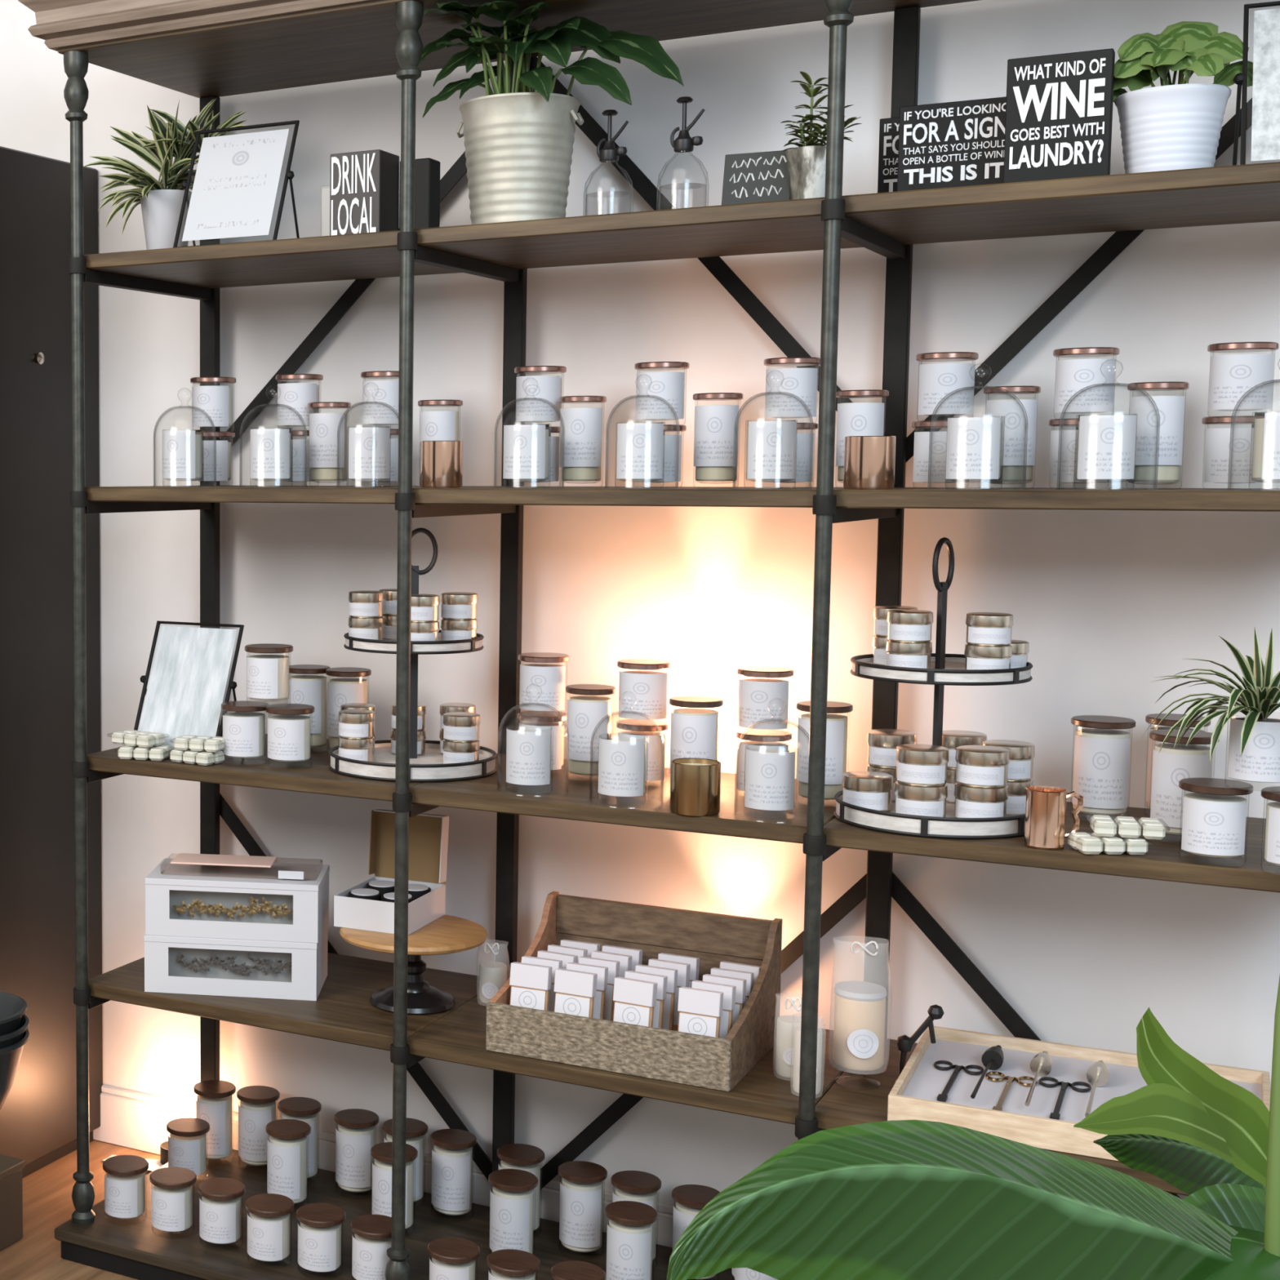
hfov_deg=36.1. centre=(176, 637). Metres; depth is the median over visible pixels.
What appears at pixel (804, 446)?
candle jar
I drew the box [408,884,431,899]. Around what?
tealight
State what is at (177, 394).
glass cloche
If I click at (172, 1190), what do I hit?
candle jar
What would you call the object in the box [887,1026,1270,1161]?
display tray
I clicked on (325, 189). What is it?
box
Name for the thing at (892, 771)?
candle tin
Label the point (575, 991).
packet
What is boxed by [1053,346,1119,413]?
candle jar
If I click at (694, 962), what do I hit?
packet
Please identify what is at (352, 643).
tray
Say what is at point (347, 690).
candle jar
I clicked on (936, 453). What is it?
candle jar
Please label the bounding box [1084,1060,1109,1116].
candle snuffer
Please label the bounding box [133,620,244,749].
picture frame
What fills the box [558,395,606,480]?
candle jar
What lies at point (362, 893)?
tealight
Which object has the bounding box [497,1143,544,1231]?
candle jar
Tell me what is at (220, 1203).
candle jar
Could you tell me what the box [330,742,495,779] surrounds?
tray
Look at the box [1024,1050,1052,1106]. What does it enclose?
candle snuffer
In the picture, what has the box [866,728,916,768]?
candle tin
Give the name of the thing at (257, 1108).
candle jar
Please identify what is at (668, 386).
candle jar
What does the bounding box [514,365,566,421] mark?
candle jar
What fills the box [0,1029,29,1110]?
bucket
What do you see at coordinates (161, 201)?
potted plant
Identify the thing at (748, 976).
packet
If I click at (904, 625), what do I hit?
candle tin
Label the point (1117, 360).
glass cloche
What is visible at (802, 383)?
candle jar
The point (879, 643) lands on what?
candle tin
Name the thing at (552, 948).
packet
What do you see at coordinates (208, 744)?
wax melt
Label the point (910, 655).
candle tin
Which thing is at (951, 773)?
candle tin
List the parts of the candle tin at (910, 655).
lid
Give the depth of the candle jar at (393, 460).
3.58 m
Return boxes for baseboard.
[93,1084,675,1247]
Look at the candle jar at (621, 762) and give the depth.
3.13 m
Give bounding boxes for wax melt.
[111,729,164,747]
[114,745,173,760]
[169,748,224,765]
[170,734,223,751]
[1065,831,1152,854]
[1086,814,1170,839]
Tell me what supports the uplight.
on the floor
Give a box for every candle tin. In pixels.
[337,709,374,738]
[337,736,374,761]
[340,702,376,729]
[347,616,384,639]
[348,590,384,617]
[373,729,375,754]
[378,588,396,615]
[382,614,396,639]
[390,702,426,730]
[390,728,426,755]
[410,594,439,622]
[410,621,439,640]
[439,702,475,729]
[439,728,444,754]
[440,591,477,619]
[440,618,477,640]
[442,711,480,742]
[442,739,479,764]
[841,770,893,811]
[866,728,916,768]
[866,764,896,802]
[871,635,888,665]
[872,605,917,636]
[885,640,932,668]
[886,609,933,642]
[894,781,947,817]
[895,743,948,786]
[942,729,986,769]
[946,768,956,803]
[954,782,1008,817]
[955,745,1009,787]
[964,643,1012,669]
[965,612,1013,645]
[982,739,1035,781]
[1006,778,1033,816]
[1010,640,1029,668]
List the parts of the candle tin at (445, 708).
lid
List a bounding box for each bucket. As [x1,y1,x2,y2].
[0,991,26,1035]
[0,1013,29,1048]
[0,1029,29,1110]
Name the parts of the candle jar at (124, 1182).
lid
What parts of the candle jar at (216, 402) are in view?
lid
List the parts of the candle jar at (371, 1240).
lid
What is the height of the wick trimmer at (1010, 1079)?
0.006 m
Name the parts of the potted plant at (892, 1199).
stem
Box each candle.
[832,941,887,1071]
[832,993,885,1071]
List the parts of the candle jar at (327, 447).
lid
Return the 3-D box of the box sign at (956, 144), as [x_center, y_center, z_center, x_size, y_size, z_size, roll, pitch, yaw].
[1.239,-0.767,2.952,0.170,0.160,0.032,3,6,31]
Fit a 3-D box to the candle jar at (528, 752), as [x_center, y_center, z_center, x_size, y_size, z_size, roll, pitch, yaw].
[0.623,0.215,3.282,0.082,0.112,0.082,2,5,18]
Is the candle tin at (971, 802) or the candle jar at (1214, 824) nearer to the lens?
the candle jar at (1214, 824)
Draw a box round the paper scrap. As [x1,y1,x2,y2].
[102,1155,163,1171]
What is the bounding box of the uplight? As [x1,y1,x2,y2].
[160,1141,168,1164]
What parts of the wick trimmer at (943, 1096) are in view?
blade, handle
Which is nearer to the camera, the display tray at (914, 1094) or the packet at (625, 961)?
the display tray at (914, 1094)
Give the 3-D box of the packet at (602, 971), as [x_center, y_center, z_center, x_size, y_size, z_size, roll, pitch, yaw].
[0.725,0.650,3.293,0.070,0.138,0.037,3,6,30]
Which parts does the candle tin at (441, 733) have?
lid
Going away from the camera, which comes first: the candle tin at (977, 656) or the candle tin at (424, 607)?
the candle tin at (977, 656)
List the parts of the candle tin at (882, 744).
lid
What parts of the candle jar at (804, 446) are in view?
lid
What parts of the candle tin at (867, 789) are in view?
lid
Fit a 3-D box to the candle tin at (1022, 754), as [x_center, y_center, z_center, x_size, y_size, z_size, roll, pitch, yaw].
[1.317,0.195,2.945,0.078,0.056,0.078,3,6,28]
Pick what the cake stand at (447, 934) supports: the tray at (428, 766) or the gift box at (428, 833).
the gift box at (428, 833)
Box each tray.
[160,853,322,879]
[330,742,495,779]
[345,632,482,651]
[835,794,1025,835]
[852,656,1031,682]
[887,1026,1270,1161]
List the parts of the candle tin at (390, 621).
lid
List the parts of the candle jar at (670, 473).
lid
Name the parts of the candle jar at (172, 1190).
lid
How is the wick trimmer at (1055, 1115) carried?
on the display tray at (914, 1094)
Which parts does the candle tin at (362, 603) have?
lid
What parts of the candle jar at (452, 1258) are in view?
lid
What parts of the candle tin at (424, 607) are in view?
lid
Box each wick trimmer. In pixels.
[933,1060,983,1102]
[985,1071,1037,1111]
[1038,1076,1091,1119]
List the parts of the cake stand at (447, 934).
plate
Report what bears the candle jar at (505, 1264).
on the shelving unit
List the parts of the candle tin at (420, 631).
lid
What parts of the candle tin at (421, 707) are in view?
lid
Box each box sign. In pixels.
[329,149,399,235]
[399,157,439,230]
[877,116,899,192]
[897,96,1006,191]
[1003,48,1115,182]
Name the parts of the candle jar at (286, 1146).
lid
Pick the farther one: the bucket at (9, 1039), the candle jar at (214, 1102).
the candle jar at (214, 1102)
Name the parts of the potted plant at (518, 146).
pot, handle, stem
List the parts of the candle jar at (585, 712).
lid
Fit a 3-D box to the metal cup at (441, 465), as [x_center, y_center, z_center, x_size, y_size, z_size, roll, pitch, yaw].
[0.476,-0.311,3.339,0.076,0.083,0.076,3,6,32]
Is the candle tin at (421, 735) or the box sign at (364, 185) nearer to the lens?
the box sign at (364, 185)
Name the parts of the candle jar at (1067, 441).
lid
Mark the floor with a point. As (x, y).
(47, 1201)
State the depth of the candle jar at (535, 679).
3.44 m
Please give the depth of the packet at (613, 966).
3.31 m
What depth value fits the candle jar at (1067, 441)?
2.94 m
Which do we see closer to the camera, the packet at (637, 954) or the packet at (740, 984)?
the packet at (740, 984)
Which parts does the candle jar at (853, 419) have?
lid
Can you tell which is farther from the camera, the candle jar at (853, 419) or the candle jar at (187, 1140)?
the candle jar at (187, 1140)
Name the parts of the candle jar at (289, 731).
lid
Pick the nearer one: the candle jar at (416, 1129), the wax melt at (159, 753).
the wax melt at (159, 753)
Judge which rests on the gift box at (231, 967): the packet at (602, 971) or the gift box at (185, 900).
the gift box at (185, 900)
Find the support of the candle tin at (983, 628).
on the candle tin at (977, 656)
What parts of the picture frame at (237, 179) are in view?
easel leg, easel leg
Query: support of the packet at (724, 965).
in the basket
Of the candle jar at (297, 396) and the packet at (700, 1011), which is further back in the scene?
the candle jar at (297, 396)
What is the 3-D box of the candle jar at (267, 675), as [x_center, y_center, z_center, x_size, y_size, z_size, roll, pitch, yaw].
[0.178,0.073,3.578,0.094,0.114,0.094,-5,7,-44]
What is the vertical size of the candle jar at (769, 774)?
0.112 m
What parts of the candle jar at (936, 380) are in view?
lid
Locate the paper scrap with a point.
(153, 1164)
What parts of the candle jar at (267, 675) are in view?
lid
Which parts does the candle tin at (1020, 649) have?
lid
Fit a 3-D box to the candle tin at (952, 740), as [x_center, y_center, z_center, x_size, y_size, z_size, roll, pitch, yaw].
[1.290,0.185,3.055,0.078,0.056,0.078,2,6,26]
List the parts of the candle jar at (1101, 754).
lid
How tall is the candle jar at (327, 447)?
0.163 m
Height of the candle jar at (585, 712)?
0.169 m
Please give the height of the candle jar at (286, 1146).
0.163 m
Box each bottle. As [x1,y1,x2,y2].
[582,109,633,215]
[656,96,707,209]
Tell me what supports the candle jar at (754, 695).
on the candle jar at (760, 740)
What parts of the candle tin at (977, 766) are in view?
lid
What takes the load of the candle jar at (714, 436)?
on the shelving unit
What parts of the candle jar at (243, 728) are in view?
lid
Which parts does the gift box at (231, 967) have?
lid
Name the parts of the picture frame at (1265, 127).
easel leg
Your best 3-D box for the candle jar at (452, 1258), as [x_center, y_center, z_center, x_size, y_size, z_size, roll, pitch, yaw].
[0.501,1.158,3.359,0.094,0.114,0.094,4,6,35]
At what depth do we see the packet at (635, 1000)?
3.19 m
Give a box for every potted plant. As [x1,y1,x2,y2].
[84,98,247,249]
[417,0,683,224]
[666,976,1279,1279]
[780,71,862,199]
[1113,21,1253,173]
[1142,627,1279,782]
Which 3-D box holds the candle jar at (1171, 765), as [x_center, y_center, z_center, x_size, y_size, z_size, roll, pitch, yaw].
[1.534,0.227,2.835,0.094,0.163,0.094,3,6,32]
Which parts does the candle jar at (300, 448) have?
lid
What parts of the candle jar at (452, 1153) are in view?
lid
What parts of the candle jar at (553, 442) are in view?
lid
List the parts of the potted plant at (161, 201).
pot, stem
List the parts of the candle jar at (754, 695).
lid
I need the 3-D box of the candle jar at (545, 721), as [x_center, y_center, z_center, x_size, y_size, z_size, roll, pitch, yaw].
[0.687,0.197,3.484,0.095,0.110,0.095,3,6,33]
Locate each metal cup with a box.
[419,440,462,487]
[670,758,720,816]
[843,435,896,488]
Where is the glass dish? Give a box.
[834,1067,881,1087]
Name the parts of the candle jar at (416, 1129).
lid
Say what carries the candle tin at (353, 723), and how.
on the candle tin at (362, 749)
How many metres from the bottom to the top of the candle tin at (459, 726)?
0.048 m
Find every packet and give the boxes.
[509,961,552,1010]
[521,955,562,1011]
[537,950,577,968]
[547,944,587,963]
[554,968,597,1017]
[560,939,599,957]
[566,962,608,1019]
[577,955,619,1021]
[591,950,632,977]
[601,945,642,971]
[613,977,657,1026]
[624,970,667,1028]
[635,964,677,1030]
[648,958,690,1031]
[657,952,699,987]
[677,986,723,1037]
[691,980,736,1038]
[702,973,746,1027]
[710,967,754,1006]
[720,960,760,985]
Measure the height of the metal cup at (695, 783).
0.084 m
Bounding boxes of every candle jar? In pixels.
[102,1155,148,1218]
[149,1166,196,1231]
[161,430,201,479]
[166,1117,209,1175]
[190,377,235,426]
[191,431,235,480]
[193,1080,235,1159]
[197,1177,245,1244]
[221,700,269,758]
[236,1085,279,1165]
[244,643,293,700]
[245,1193,293,1261]
[250,428,290,479]
[265,1119,311,1203]
[266,703,314,761]
[275,373,323,425]
[275,430,311,480]
[277,1097,321,1177]
[287,664,329,746]
[296,1203,345,1271]
[307,401,351,480]
[325,666,371,748]
[333,1108,378,1191]
[348,426,390,479]
[350,1214,391,1279]
[360,370,399,424]
[360,428,398,481]
[370,1142,417,1229]
[382,1117,427,1201]
[417,400,462,466]
[427,1237,479,1279]
[430,1128,476,1215]
[486,1248,540,1279]
[488,1168,537,1253]
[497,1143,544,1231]
[502,424,548,479]
[506,728,551,785]
[513,426,559,481]
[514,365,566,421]
[517,710,567,769]
[518,652,569,711]
[551,1260,605,1279]
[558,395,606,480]
[558,1160,607,1252]
[565,684,616,775]
[598,737,645,796]
[604,1200,657,1279]
[611,1170,661,1260]
[615,719,670,781]
[616,422,663,479]
[617,658,671,719]
[632,424,686,481]
[634,361,689,419]
[669,695,723,773]
[671,1184,719,1279]
[693,392,742,481]
[731,1267,735,1278]
[734,1267,777,1279]
[735,728,791,791]
[736,666,794,729]
[744,749,795,810]
[746,421,796,479]
[761,422,817,481]
[764,356,820,417]
[792,1025,822,1094]
[796,700,853,799]
[835,389,888,480]
[911,420,967,482]
[915,351,978,414]
[945,417,1002,479]
[983,386,1040,481]
[1048,417,1107,482]
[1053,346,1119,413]
[1071,715,1135,814]
[1076,415,1136,479]
[1127,382,1189,481]
[1145,713,1210,808]
[1149,728,1219,835]
[1178,777,1253,857]
[1201,415,1266,482]
[1207,342,1279,410]
[1251,412,1279,479]
[1261,786,1279,865]
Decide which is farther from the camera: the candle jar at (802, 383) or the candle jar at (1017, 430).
the candle jar at (802, 383)
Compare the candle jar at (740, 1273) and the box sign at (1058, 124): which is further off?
the candle jar at (740, 1273)
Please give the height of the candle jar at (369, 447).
0.112 m
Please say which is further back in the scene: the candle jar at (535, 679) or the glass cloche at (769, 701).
the candle jar at (535, 679)
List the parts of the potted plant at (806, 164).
pot, stem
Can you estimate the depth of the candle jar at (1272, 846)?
2.59 m
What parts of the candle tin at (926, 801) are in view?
lid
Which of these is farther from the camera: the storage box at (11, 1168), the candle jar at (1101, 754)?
the storage box at (11, 1168)
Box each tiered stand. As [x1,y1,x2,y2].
[328,527,497,782]
[834,537,1032,839]
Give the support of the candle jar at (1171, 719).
on the shelving unit
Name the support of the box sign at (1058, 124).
on the shelving unit
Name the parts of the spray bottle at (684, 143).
handle, spout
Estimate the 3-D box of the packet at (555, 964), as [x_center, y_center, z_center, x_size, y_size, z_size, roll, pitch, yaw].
[0.653,0.646,3.338,0.070,0.138,0.037,3,6,30]
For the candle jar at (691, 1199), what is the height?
0.163 m
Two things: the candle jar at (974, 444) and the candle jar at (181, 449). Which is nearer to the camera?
the candle jar at (974, 444)
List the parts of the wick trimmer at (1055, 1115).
blade, handle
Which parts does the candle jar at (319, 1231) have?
lid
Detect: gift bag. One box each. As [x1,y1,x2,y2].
[479,942,506,1003]
[775,996,801,1077]
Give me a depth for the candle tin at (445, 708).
3.55 m
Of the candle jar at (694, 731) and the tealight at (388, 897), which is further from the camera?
the tealight at (388, 897)
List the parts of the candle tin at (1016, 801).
lid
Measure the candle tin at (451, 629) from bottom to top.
0.048 m
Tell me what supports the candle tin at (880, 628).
on the candle tin at (879, 643)
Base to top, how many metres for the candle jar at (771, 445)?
0.112 m
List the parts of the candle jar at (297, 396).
lid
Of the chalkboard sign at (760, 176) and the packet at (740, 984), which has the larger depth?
the packet at (740, 984)
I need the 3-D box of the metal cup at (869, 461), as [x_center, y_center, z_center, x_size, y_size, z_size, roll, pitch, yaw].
[1.099,-0.277,2.946,0.076,0.083,0.076,3,6,32]
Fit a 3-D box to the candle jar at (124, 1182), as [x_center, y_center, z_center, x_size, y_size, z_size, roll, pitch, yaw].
[-0.102,1.122,3.771,0.094,0.114,0.094,3,6,32]
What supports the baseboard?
attached to the wall
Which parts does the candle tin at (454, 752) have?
lid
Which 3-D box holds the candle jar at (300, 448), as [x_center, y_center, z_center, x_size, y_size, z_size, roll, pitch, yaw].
[0.243,-0.358,3.720,0.095,0.110,0.095,2,6,25]
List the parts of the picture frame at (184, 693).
easel leg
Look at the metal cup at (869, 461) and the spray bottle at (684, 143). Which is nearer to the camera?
the metal cup at (869, 461)
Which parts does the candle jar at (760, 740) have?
lid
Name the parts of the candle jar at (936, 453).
lid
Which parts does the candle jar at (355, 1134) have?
lid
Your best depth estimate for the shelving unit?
3.31 m
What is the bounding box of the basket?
[485,891,782,1092]
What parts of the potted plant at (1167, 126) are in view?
pot, stem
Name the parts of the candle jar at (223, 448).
lid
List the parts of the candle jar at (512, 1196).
lid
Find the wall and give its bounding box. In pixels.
[0,0,1279,1205]
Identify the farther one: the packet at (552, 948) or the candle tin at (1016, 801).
the packet at (552, 948)
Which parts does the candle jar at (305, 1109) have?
lid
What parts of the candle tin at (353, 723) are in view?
lid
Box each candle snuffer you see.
[970,1044,1004,1098]
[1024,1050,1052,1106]
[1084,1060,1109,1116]
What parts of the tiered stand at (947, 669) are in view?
ring handle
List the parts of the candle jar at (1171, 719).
lid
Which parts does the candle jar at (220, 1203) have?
lid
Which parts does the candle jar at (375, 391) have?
lid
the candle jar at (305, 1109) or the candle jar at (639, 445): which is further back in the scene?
the candle jar at (305, 1109)
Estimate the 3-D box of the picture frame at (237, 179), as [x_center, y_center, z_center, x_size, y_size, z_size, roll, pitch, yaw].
[0.113,-0.858,3.534,0.244,0.239,0.101,3,6,30]
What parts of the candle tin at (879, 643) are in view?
lid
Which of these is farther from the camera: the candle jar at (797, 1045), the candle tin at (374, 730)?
the candle tin at (374, 730)
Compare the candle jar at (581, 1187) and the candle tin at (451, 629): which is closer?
the candle tin at (451, 629)
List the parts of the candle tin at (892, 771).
lid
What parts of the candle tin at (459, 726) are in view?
lid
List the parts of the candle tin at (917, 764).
lid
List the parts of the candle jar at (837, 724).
lid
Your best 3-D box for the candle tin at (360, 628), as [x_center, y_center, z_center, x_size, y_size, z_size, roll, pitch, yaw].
[0.359,-0.015,3.517,0.069,0.048,0.069,3,6,30]
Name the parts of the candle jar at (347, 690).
lid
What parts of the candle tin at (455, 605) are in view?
lid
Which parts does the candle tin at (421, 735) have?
lid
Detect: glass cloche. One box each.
[152,394,217,486]
[239,387,307,486]
[337,382,398,433]
[493,378,564,487]
[497,693,568,791]
[588,694,664,803]
[604,375,679,488]
[732,371,813,488]
[733,701,809,813]
[928,363,1027,487]
[1056,360,1159,488]
[1227,359,1279,484]
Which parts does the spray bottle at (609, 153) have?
handle, spout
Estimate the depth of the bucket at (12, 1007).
3.56 m
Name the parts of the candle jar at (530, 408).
lid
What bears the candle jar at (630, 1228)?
on the shelving unit
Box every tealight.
[348,888,381,901]
[366,880,394,895]
[381,892,414,903]
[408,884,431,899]
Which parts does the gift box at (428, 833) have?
lid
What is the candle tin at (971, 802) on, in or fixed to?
on the tiered stand at (947, 669)
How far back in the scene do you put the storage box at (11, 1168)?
3.79 m
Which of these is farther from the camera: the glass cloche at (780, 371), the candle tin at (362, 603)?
the candle tin at (362, 603)
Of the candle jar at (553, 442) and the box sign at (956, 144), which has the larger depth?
the candle jar at (553, 442)
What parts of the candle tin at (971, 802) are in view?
lid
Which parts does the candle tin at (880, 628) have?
lid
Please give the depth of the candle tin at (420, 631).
3.39 m
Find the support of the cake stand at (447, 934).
on the shelving unit
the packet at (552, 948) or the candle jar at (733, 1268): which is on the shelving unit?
the candle jar at (733, 1268)
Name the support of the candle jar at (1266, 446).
on the shelving unit
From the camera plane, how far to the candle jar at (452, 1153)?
3.75 m
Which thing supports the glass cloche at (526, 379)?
on the shelving unit
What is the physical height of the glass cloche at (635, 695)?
0.190 m
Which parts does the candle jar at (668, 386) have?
lid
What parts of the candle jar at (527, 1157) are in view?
lid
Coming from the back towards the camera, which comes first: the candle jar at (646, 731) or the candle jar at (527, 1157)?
the candle jar at (527, 1157)
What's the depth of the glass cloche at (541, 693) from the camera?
3.27 m
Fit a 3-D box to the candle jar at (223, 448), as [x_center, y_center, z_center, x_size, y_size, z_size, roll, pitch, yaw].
[0.074,-0.367,3.828,0.095,0.110,0.095,3,6,27]
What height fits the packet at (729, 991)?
0.138 m
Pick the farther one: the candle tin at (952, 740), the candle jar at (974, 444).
the candle tin at (952, 740)
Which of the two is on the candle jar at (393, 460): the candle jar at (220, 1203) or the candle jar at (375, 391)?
the candle jar at (375, 391)
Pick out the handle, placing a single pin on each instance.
(904, 1043)
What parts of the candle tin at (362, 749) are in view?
lid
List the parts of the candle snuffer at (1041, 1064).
handle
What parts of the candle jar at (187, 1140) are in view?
lid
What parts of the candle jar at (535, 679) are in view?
lid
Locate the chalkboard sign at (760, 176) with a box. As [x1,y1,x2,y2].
[721,150,790,204]
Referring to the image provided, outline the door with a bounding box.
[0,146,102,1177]
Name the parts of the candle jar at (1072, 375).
lid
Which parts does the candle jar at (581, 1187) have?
lid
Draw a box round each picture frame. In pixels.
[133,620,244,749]
[173,120,299,247]
[1232,0,1279,165]
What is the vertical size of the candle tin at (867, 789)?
0.056 m
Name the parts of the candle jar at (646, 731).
lid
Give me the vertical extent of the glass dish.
0.030 m
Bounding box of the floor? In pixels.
[0,1139,159,1279]
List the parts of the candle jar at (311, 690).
lid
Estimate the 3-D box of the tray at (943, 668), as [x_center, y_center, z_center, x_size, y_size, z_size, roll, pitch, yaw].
[1.220,0.051,2.970,0.264,0.015,0.264,-5,7,-42]
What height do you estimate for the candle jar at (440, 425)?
0.163 m
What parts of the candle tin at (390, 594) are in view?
lid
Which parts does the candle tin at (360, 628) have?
lid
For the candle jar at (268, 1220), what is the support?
on the shelving unit
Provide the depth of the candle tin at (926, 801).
2.87 m
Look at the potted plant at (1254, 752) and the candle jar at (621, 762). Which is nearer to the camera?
the potted plant at (1254, 752)
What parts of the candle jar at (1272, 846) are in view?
lid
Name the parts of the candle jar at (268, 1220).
lid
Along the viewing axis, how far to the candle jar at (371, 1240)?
3.43 m
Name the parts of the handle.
stem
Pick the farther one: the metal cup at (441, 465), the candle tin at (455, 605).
the candle tin at (455, 605)
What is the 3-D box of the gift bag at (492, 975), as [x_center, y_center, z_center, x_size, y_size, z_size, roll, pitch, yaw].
[0.611,0.644,3.577,0.064,0.123,0.064,2,5,21]
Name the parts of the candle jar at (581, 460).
lid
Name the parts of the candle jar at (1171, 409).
lid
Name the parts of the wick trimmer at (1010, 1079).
blade, handle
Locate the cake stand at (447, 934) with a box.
[339,914,487,1014]
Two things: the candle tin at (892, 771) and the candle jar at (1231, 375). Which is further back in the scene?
the candle tin at (892, 771)
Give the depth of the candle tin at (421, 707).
3.55 m
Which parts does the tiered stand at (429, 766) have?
ring handle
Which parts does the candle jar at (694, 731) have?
lid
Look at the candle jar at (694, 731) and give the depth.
3.19 m
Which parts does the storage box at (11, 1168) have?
lid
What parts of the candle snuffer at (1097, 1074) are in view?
handle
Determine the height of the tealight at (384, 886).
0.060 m
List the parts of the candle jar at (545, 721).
lid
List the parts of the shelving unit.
post, rail, rail, rail, rail, cornice moulding, post, board, post, rail, rail, rail, rail, post, post, rail, rail, rail, post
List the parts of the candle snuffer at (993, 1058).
handle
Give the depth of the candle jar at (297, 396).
3.67 m
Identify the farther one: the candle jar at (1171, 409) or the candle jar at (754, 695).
the candle jar at (754, 695)
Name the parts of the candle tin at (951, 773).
lid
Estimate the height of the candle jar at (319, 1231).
0.114 m
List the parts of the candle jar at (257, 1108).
lid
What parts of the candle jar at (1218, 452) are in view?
lid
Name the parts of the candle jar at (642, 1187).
lid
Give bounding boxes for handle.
[895,1004,944,1081]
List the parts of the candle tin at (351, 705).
lid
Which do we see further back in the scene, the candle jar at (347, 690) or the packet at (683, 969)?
the candle jar at (347, 690)
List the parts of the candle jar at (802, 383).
lid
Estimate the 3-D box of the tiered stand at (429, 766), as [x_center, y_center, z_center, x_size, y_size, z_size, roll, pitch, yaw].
[0.448,0.022,3.506,0.316,0.456,0.316,-5,7,-41]
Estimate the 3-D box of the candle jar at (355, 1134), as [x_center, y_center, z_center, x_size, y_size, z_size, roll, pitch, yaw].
[0.378,1.085,3.903,0.094,0.163,0.094,3,6,28]
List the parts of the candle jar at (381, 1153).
lid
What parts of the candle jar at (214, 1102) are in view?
lid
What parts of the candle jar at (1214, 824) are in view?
lid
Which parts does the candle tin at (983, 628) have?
lid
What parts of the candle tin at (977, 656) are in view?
lid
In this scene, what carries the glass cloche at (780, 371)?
on the shelving unit
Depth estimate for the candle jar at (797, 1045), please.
3.04 m
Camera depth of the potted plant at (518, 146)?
3.23 m
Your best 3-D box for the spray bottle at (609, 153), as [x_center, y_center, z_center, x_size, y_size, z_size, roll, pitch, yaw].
[0.753,-0.814,3.236,0.085,0.204,0.084,3,6,32]
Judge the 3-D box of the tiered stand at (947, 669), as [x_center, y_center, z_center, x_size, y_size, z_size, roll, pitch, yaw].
[1.220,0.068,2.972,0.306,0.456,0.306,5,7,44]
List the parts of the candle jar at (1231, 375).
lid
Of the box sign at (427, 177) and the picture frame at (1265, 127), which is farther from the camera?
the box sign at (427, 177)
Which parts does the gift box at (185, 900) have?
lid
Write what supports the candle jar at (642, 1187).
on the shelving unit
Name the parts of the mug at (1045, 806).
handle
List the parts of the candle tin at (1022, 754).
lid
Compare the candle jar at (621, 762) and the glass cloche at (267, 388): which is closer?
the candle jar at (621, 762)
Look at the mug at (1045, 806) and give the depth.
2.77 m
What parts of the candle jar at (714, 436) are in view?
lid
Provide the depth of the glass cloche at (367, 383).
3.46 m
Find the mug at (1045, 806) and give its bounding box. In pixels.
[1023,786,1083,849]
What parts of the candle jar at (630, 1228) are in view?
lid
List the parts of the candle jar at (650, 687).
lid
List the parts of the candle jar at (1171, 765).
lid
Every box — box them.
[0,1154,25,1250]
[143,922,328,1000]
[144,857,329,942]
[320,185,329,235]
[333,808,448,934]
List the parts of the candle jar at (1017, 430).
lid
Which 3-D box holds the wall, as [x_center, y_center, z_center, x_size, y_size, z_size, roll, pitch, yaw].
[0.639,-0.317,3.818,7.600,3.100,0.120,3,6,32]
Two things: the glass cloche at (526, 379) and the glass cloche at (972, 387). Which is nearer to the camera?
the glass cloche at (972, 387)
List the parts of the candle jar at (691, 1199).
lid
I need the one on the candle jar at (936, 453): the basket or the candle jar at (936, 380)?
the candle jar at (936, 380)
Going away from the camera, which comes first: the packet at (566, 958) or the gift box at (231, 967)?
the packet at (566, 958)
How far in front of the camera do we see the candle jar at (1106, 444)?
2.75 m
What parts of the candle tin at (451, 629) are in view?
lid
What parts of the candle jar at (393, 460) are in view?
lid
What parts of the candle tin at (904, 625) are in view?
lid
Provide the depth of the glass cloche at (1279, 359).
2.68 m
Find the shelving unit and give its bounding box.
[17,0,1279,1279]
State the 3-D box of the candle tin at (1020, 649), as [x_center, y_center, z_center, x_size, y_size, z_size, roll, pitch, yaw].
[1.318,0.029,2.954,0.069,0.048,0.069,2,6,22]
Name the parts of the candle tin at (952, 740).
lid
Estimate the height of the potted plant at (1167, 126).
0.244 m
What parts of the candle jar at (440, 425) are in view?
lid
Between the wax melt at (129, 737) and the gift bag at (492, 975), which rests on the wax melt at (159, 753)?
the wax melt at (129, 737)

